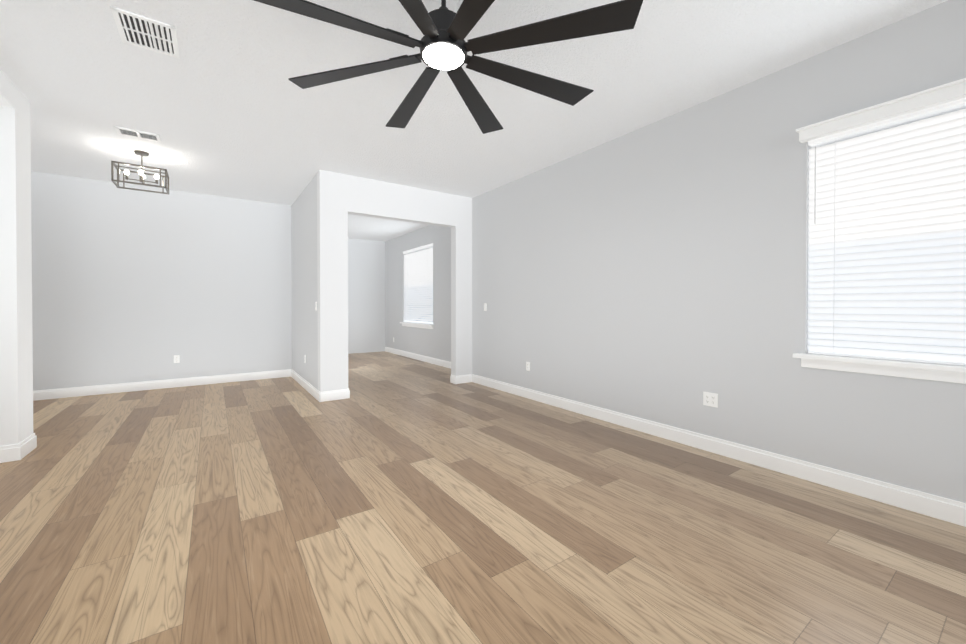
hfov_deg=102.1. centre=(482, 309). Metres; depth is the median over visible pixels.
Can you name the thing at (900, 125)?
window
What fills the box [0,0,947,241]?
ceiling
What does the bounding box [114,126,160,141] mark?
ceiling vent
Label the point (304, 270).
wall
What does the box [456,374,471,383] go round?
baseboard
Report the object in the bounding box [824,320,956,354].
window
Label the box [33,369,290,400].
baseboard
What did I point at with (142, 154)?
chandelier
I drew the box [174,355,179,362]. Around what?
outlet
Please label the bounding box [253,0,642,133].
ceiling fan
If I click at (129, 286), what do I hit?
wall
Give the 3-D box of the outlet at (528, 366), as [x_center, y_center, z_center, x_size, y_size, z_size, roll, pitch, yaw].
[0.605,0.769,5.247,0.008,0.117,0.072,0,1,-35]
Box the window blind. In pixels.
[807,98,965,365]
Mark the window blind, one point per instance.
(897, 273)
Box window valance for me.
[796,78,965,142]
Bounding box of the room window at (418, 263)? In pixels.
[403,243,432,323]
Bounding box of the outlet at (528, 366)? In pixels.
[526,362,529,370]
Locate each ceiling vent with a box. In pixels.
[110,6,179,58]
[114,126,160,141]
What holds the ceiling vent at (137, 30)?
in the ceiling
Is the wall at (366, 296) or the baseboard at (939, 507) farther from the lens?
the wall at (366, 296)
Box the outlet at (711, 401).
[703,391,717,407]
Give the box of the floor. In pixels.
[0,351,965,643]
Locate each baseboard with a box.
[0,433,36,462]
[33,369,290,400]
[291,369,320,401]
[319,389,348,401]
[385,347,450,368]
[450,375,455,383]
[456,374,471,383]
[472,374,965,526]
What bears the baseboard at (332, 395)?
attached to the wall at (340, 197)
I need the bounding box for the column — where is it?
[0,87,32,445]
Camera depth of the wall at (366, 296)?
10.39 m
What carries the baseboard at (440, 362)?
attached to the wall at (435, 342)
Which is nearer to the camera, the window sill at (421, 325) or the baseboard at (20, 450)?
the baseboard at (20, 450)
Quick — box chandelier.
[111,150,168,193]
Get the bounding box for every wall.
[31,171,291,390]
[291,174,317,389]
[317,170,471,391]
[348,238,384,353]
[385,225,450,361]
[472,0,965,502]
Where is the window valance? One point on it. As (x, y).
(934, 96)
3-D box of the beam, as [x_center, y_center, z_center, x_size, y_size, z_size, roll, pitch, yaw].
[-3.253,-1.687,2.251,0.180,0.180,2.000,0,1,-35]
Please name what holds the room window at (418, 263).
in the wall at (435, 342)
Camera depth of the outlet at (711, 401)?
3.32 m
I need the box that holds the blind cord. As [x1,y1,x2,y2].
[814,146,834,352]
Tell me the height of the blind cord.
1.490 m
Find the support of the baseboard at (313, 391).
attached to the wall at (304, 270)
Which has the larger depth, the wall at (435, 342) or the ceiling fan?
the wall at (435, 342)
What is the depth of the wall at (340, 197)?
5.32 m
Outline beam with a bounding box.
[0,70,14,108]
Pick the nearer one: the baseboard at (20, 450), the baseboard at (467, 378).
the baseboard at (20, 450)
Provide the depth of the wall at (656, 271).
3.29 m
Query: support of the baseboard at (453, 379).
attached to the wall at (340, 197)
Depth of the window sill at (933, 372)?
2.43 m
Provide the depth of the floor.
2.14 m
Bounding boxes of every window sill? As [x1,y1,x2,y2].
[400,322,433,328]
[793,353,965,383]

